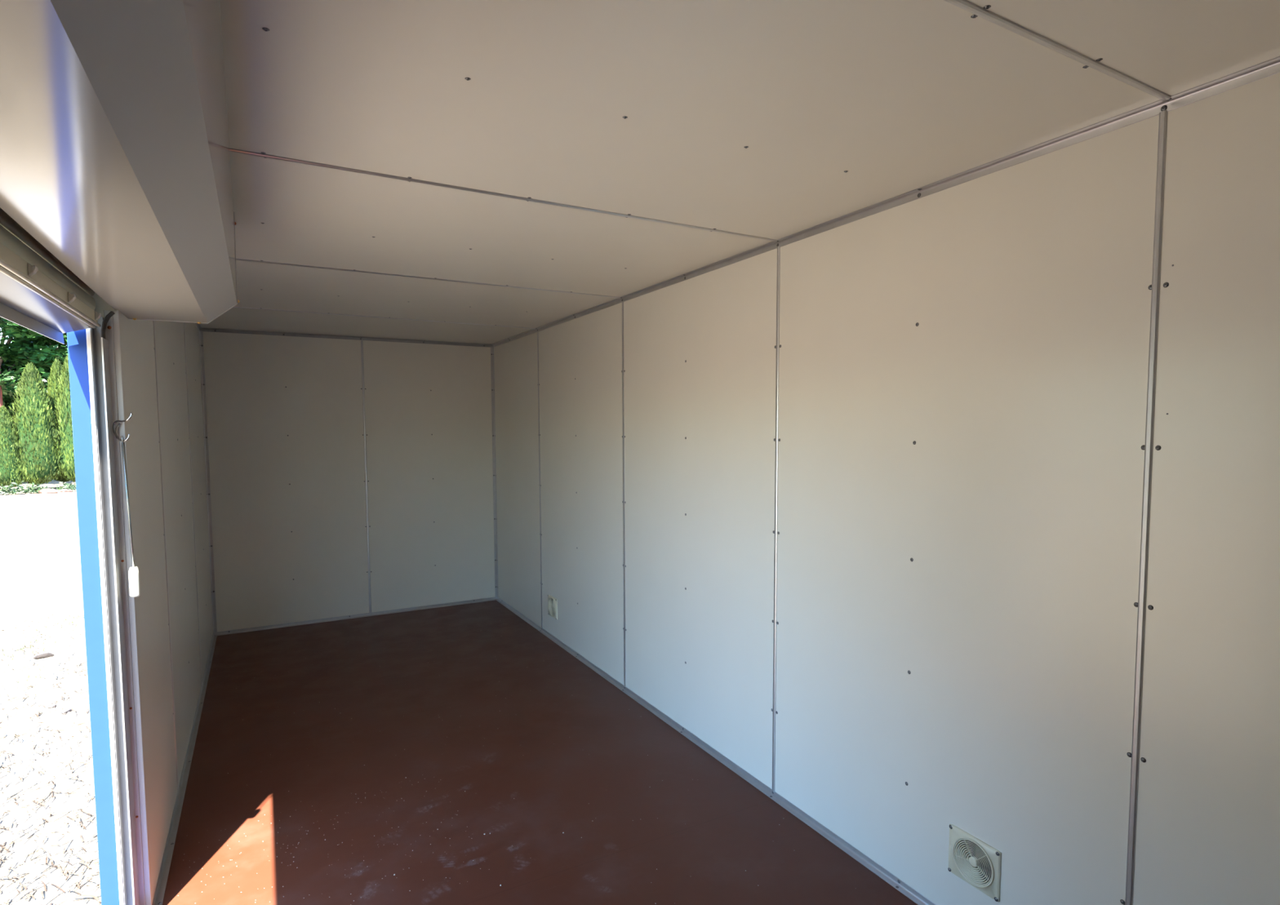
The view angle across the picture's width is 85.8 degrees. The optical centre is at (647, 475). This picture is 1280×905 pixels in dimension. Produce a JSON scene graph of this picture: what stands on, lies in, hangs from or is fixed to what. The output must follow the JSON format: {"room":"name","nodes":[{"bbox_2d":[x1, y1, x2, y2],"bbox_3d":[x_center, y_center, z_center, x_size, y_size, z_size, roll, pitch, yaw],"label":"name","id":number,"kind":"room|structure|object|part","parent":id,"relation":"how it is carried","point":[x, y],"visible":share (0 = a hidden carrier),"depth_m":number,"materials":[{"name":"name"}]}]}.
{"room":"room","nodes":[
{"label":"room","id":0,"kind":"room"},
{"bbox_2d":[91,292,213,904],"bbox_3d":[-0.930,0.349,0.936,0.102,2.171,8.380,-2,5,-29],"label":"wall","id":1,"kind":"structure","parent":0,"point":[136,336],"depth_m":2.49,"materials":[{"name":"white paint"}]},
{"bbox_2d":[0,207,151,904],"bbox_3d":[-1.064,0.309,1.352,0.171,1.954,1.270,-2,5,-29],"label":"door frame","id":2,"kind":"structure","parent":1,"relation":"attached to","point":[25,260],"depth_m":1.79,"materials":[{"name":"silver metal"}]},
{"bbox_2d":[0,207,95,310],"bbox_3d":[-1.133,-0.472,1.261,0.010,0.179,1.076,-2,5,-29],"label":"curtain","id":3,"kind":"object","parent":2,"relation":"hanging from","point":[15,242],"depth_m":1.30,"materials":[{"name":"beige metal"}]},
{"bbox_3d":[-1.409,0.415,1.846,0.046,1.678,0.085,-2,5,-29],"label":"guide rail","id":4,"kind":"part","parent":2,"relation":"part of","materials":[{"name":"silver metal"}]},
{"bbox_2d":[112,413,133,441],"bbox_3d":[-1.389,-0.127,1.824,0.062,0.076,0.018,1,4,19],"label":"wall hook","id":5,"kind":"object","parent":2,"relation":"attached to","point":[115,430],"visible":1,"depth_m":1.82,"materials":[{"name":"silver metal"}]},
{"bbox_3d":[-1.394,-0.114,1.826,0.044,0.050,0.016,2,4,25],"label":"arm","id":6,"kind":"part","parent":5,"relation":"part of","materials":[{"name":"silver metal"}]},
{"bbox_2d":[121,435,140,597],"bbox_3d":[-1.383,0.111,1.842,0.024,0.434,0.026,-2,5,-29],"label":"cord","id":7,"kind":"object","parent":5,"relation":"hanging from","point":[133,573],"visible":1,"depth_m":1.84,"materials":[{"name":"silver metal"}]},
{"bbox_3d":[-1.386,0.083,1.836,0.006,0.342,0.016,1,4,15],"label":"rod","id":8,"kind":"part","parent":7,"relation":"part of","materials":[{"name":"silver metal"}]},
{"bbox_3d":[-1.383,0.288,1.855,0.024,0.080,0.024,-2,5,-29],"label":"handle","id":9,"kind":"part","parent":7,"relation":"part of","materials":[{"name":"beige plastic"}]},
{"bbox_2d":[0,0,239,324],"bbox_3d":[-0.863,-0.557,1.079,0.375,0.343,2.168,-2,5,-29],"label":"box","id":10,"kind":"object","parent":1,"relation":"attached to","point":[115,154],"visible":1,"depth_m":0.84,"materials":[{"name":"grey"}]},
{"bbox_3d":[-1.403,-0.621,2.010,0.350,0.339,0.010,-2,5,-29],"label":"plate","id":11,"kind":"part","parent":10,"relation":"part of","materials":[{"name":"grey"}]},
{"bbox_3d":[-0.713,-0.598,1.161,0.030,0.274,2.150,-2,5,-29],"label":"panel","id":12,"kind":"part","parent":10,"relation":"part of","materials":[{"name":"grey"}]},
{"bbox_2d":[152,320,178,792],"bbox_3d":[-1.761,0.194,2.510,0.005,1.995,0.025,-2,5,-29],"label":"trim","id":13,"kind":"structure","parent":1,"relation":"attached to","point":[153,322],"depth_m":2.52,"materials":[{"name":"grey metal"}]},
{"bbox_2d":[151,633,217,904],"bbox_3d":[-2.145,1.149,3.283,0.021,0.021,3.040,-2,5,-29],"label":"baseboard","id":14,"kind":"structure","parent":1,"relation":"attached to","point":[160,890],"depth_m":2.58,"materials":[{"name":"metal"}]},
{"bbox_2d":[183,322,202,686],"bbox_3d":[-2.361,0.123,3.575,0.005,1.995,0.025,-2,5,-29],"label":"trim","id":15,"kind":"structure","parent":1,"relation":"attached to","point":[184,322],"depth_m":3.58,"materials":[{"name":"grey metal"}]},
{"bbox_2d":[194,323,202,330],"bbox_3d":[-2.179,-0.859,3.192,0.021,0.021,2.930,-2,5,-29],"label":"trim","id":16,"kind":"structure","parent":1,"relation":"attached to","point":[198,326],"depth_m":4.35,"materials":[{"name":"metal"}]},
{"bbox_2d":[203,331,495,631],"bbox_3d":[-2.076,0.051,5.041,1.942,2.091,0.082,-2,5,-29],"label":"wall","id":17,"kind":"structure","parent":0,"point":[285,414],"depth_m":4.94,"materials":[{"name":"silver metal"}]},
{"bbox_2d":[199,330,217,633],"bbox_3d":[-2.889,0.059,4.526,0.021,1.995,0.021,-2,5,-29],"label":"trim","id":18,"kind":"structure","parent":17,"relation":"attached to","point":[201,333],"depth_m":4.53,"materials":[{"name":"metal"}]},
{"bbox_2d":[199,328,493,347],"bbox_3d":[-2.055,-0.979,4.927,1.942,0.021,0.021,-2,5,-29],"label":"trim","id":19,"kind":"structure","parent":17,"relation":"attached to","point":[210,330],"depth_m":4.86,"materials":[{"name":"metal"}]},
{"bbox_2d":[213,597,497,635],"bbox_3d":[-2.048,1.026,5.065,1.942,0.021,0.021,-2,5,-29],"label":"baseboard","id":20,"kind":"structure","parent":17,"relation":"attached to","point":[360,615],"depth_m":5.00,"materials":[{"name":"metal"}]},
{"bbox_2d":[360,339,371,613],"bbox_3d":[-2.046,0.023,5.008,0.036,1.995,0.005,-2,5,-29],"label":"trim","id":21,"kind":"structure","parent":17,"relation":"attached to","point":[367,526],"depth_m":5.01,"materials":[{"name":"metal"}]},
{"bbox_2d":[490,346,498,597],"bbox_3d":[-1.215,-0.011,5.466,0.021,1.995,0.021,-2,5,-29],"label":"trim","id":22,"kind":"structure","parent":17,"relation":"attached to","point":[492,372],"depth_m":5.47,"materials":[{"name":"metal"}]},
{"bbox_2d":[162,600,917,904],"bbox_3d":[-0.066,1.303,1.533,2.122,0.060,8.300,-2,5,-29],"label":"floor","id":23,"kind":"structure","parent":0,"point":[571,748],"depth_m":2.63,"materials":[{"name":"brown paint"}]},
{"bbox_2d":[177,648,779,904],"bbox_3d":[-0.902,1.172,3.018,1.829,0.003,3.879,-2,5,-29],"label":"crumbs","id":24,"kind":"object","parent":23,"relation":"on","point":[364,648],"visible":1,"depth_m":2.33,"materials":[{"name":"beige"}]},
{"bbox_2d":[200,0,1279,344],"bbox_3d":[-0.062,-0.789,1.349,2.142,0.082,8.380,-2,5,-29],"label":"ceiling","id":25,"kind":"structure","parent":0,"point":[772,119],"depth_m":1.48,"materials":[{"name":"silver metal"}]},
{"bbox_2d":[233,306,535,328],"bbox_3d":[-1.574,-0.929,4.054,1.924,0.005,0.036,-2,5,-29],"label":"trim","id":26,"kind":"structure","parent":25,"relation":"attached to","point":[233,307],"depth_m":4.04,"materials":[{"name":"metal"}]},
{"bbox_2d":[235,257,620,298],"bbox_3d":[-0.976,-0.858,2.994,1.924,0.005,0.036,-2,5,-29],"label":"trim","id":27,"kind":"structure","parent":25,"relation":"attached to","point":[244,260],"depth_m":2.97,"materials":[{"name":"metal"}]},
{"bbox_2d":[229,147,777,241],"bbox_3d":[-0.386,-0.788,1.949,1.924,0.005,0.036,-2,5,-29],"label":"trim","id":28,"kind":"structure","parent":25,"relation":"attached to","point":[262,154],"depth_m":1.89,"materials":[{"name":"metal"}]},
{"bbox_2d":[943,0,1171,100],"bbox_3d":[0.202,-0.718,0.907,1.924,0.005,0.036,-2,5,-29],"label":"trim","id":29,"kind":"structure","parent":25,"relation":"attached to","point":[977,11],"depth_m":1.18,"materials":[{"name":"metal"}]},
{"bbox_2d":[493,72,1279,904],"bbox_3d":[0.819,0.253,1.962,0.082,2.091,8.300,-2,5,-29],"label":"wall","id":30,"kind":"structure","parent":0,"point":[963,368],"depth_m":1.82,"materials":[{"name":"silver metal"}]},
{"bbox_2d":[537,331,542,628],"bbox_3d":[-0.721,0.046,4.607,0.005,1.995,0.038,-2,5,-29],"label":"trim","id":31,"kind":"structure","parent":30,"relation":"attached to","point":[538,384],"depth_m":4.60,"materials":[{"name":"metal"}]},
{"bbox_2d":[547,594,557,619],"bbox_3d":[-0.619,0.858,4.481,0.010,0.135,0.150,-2,5,-29],"label":"air vent","id":32,"kind":"object","parent":30,"relation":"in","point":[552,602],"visible":1,"depth_m":4.47,"materials":[{"name":"beige plastic"}]},
{"bbox_2d":[621,301,626,687],"bbox_3d":[-0.123,0.117,3.547,0.005,1.995,0.038,-2,5,-29],"label":"trim","id":33,"kind":"structure","parent":30,"relation":"attached to","point":[622,371],"depth_m":3.54,"materials":[{"name":"metal"}]},
{"bbox_2d":[496,597,936,904],"bbox_3d":[0.799,1.230,1.970,0.021,0.021,8.220,-2,5,-29],"label":"baseboard","id":34,"kind":"structure","parent":30,"relation":"attached to","point":[918,899],"depth_m":2.63,"materials":[{"name":"metal"}]},
{"bbox_2d":[771,246,781,792],"bbox_3d":[0.466,0.187,2.502,0.005,1.995,0.038,-2,5,-29],"label":"trim","id":35,"kind":"structure","parent":30,"relation":"attached to","point":[778,346],"depth_m":2.50,"materials":[{"name":"metal"}]},
{"bbox_2d":[492,55,1279,346],"bbox_3d":[0.792,-0.776,1.832,0.021,0.021,8.220,-2,5,-29],"label":"trim","id":36,"kind":"structure","parent":30,"relation":"attached to","point":[1266,68],"depth_m":1.70,"materials":[{"name":"metal"}]},
{"bbox_2d":[947,823,1001,902],"bbox_3d":[0.871,1.034,1.840,0.010,0.135,0.150,-2,5,-29],"label":"air vent","id":37,"kind":"object","parent":30,"relation":"in","point":[974,861],"visible":1,"depth_m":1.83,"materials":[{"name":"beige plastic"}]},
{"bbox_2d":[1120,110,1168,904],"bbox_3d":[1.053,0.256,1.462,0.005,1.995,0.038,-2,5,-29],"label":"trim","id":38,"kind":"structure","parent":30,"relation":"attached to","point":[1148,447],"depth_m":1.45,"materials":[{"name":"metal"}]},
{"label":"outside","id":39,"kind":"structure","parent":0,"visible":0},
{"bbox_2d":[0,479,101,904],"bbox_3d":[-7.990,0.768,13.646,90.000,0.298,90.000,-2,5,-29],"label":"ground","id":40,"kind":"structure","parent":39,"point":[60,605],"depth_m":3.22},
{"bbox_2d":[0,367,3,407],"bbox_3d":[-17.014,-1.361,18.074,0.178,3.400,0.178,-2,5,-29],"label":"wooden post","id":41,"kind":"object","parent":40,"relation":"on","point":[1,392],"visible":0.02,"depth_m":18.03,"materials":[{"name":"brown wood"}]},
{"bbox_2d":[0,406,29,487],"bbox_3d":[-15.685,-0.599,16.785,0.930,2.224,0.917,4,5,43],"label":"tree","id":42,"kind":"object","parent":40,"relation":"on","point":[8,451],"visible":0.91,"depth_m":16.68,"materials":[{"name":"green plant"}]},
{"bbox_2d":[0,331,67,403],"bbox_3d":[-16.806,-3.868,21.009,6.393,8.013,6.066,-1,4,-12],"label":"broadleaf tree","id":43,"kind":"object","parent":40,"relation":"on","point":[41,355],"visible":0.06,"depth_m":18.77,"materials":[{"name":"green plant"}]},
{"bbox_2d":[0,317,67,418],"bbox_3d":[-18.340,-3.358,19.159,5.694,7.258,6.492,1,4,17],"label":"broadleaf tree","id":44,"kind":"object","parent":40,"relation":"on","point":[18,333],"visible":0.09,"depth_m":18.20,"materials":[{"name":"green plant"}]},
{"bbox_2d":[0,316,67,381],"bbox_3d":[-20.320,-4.772,23.146,7.492,9.549,8.542,1,4,20],"label":"broadleaf tree","id":45,"kind":"object","parent":40,"relation":"on","point":[3,367],"visible":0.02,"depth_m":20.86,"materials":[{"name":"green plant"}]},
{"bbox_2d":[8,362,66,487],"bbox_3d":[-15.413,-1.158,17.272,1.330,3.360,1.360,3,5,42],"label":"tree","id":46,"kind":"object","parent":40,"relation":"on","point":[33,423],"visible":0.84,"depth_m":17.05,"materials":[{"name":"green plant"}]},
{"bbox_2d":[0,479,75,494],"bbox_3d":[-14.934,0.276,16.391,2.225,0.378,0.850,-2,5,-29],"label":"weeds","id":47,"kind":"object","parent":40,"relation":"on","point":[5,490],"visible":0.91,"depth_m":16.43,"materials":[{"name":"green plant"}]},
{"bbox_2d":[0,611,84,683],"bbox_3d":[-4.362,1.179,5.045,0.578,0.035,2.086,-2,4,-25],"label":"gravel","id":48,"kind":"object","parent":40,"relation":"on","point":[68,624],"visible":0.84,"depth_m":4.88,"materials":[{"name":"white gravel"}]},
{"bbox_2d":[32,653,53,659],"bbox_3d":[-4.056,1.219,4.622,0.043,0.036,0.112,3,5,40],"label":"bark piece","id":49,"kind":"object","parent":40,"relation":"on","point":[46,655],"visible":0.99,"depth_m":4.61,"materials":[{"name":"beige wood"}]},
{"bbox_2d":[38,488,57,493],"bbox_3d":[-14.440,0.403,16.600,0.445,0.168,0.260,-1,4,-13],"label":"rubble stone","id":50,"kind":"object","parent":40,"relation":"on","point":[48,491],"visible":0.8,"depth_m":16.51,"materials":[{"name":"white stone"}]},
{"bbox_2d":[0,613,101,904],"bbox_3d":[-4.049,1.315,3.128,3.325,0.020,5.328,-2,5,-29],"label":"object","id":51,"kind":"structure","parent":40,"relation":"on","point":[94,897],"depth_m":2.95,"materials":[{"name":"white gravel"}]},
{"bbox_2d":[47,703,56,708],"bbox_3d":[-3.285,1.274,3.796,0.041,0.023,0.038,2,5,31],"label":"stone","id":52,"kind":"object","parent":40,"relation":"on","point":[51,706],"visible":1,"depth_m":3.79,"materials":[{"name":"white stone"}]},
{"bbox_2d":[45,357,71,484],"bbox_3d":[-15.342,-1.291,18.019,1.043,3.535,1.031,1,4,11],"label":"tree","id":53,"kind":"object","parent":40,"relation":"on","point":[56,370],"visible":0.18,"depth_m":17.78,"materials":[{"name":"green plant"}]},
{"bbox_2d":[51,355,75,482],"bbox_3d":[-14.844,-1.337,17.785,1.098,3.668,1.123,-2,4,-27],"label":"tree","id":54,"kind":"object","parent":40,"relation":"on","point":[63,413],"visible":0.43,"depth_m":17.54,"materials":[{"name":"green plant"}]},
{"bbox_2d":[57,488,72,493],"bbox_3d":[-14.136,0.399,16.710,0.204,0.132,0.328,1,4,20],"label":"rubble stone","id":55,"kind":"object","parent":40,"relation":"on","point":[63,491],"visible":0.77,"depth_m":16.65,"materials":[{"name":"white stone"}]},
{"bbox_2d":[60,708,71,714],"bbox_3d":[-3.147,1.279,3.726,0.042,0.026,0.043,-1,4,-15],"label":"stone","id":56,"kind":"object","parent":40,"relation":"on","point":[66,710],"visible":1,"depth_m":3.72,"materials":[{"name":"white stone"}]},
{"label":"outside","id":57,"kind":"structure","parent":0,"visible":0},
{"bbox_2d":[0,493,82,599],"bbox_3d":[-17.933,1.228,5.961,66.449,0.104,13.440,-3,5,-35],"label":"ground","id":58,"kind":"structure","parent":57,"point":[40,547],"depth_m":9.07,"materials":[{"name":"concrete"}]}
]}

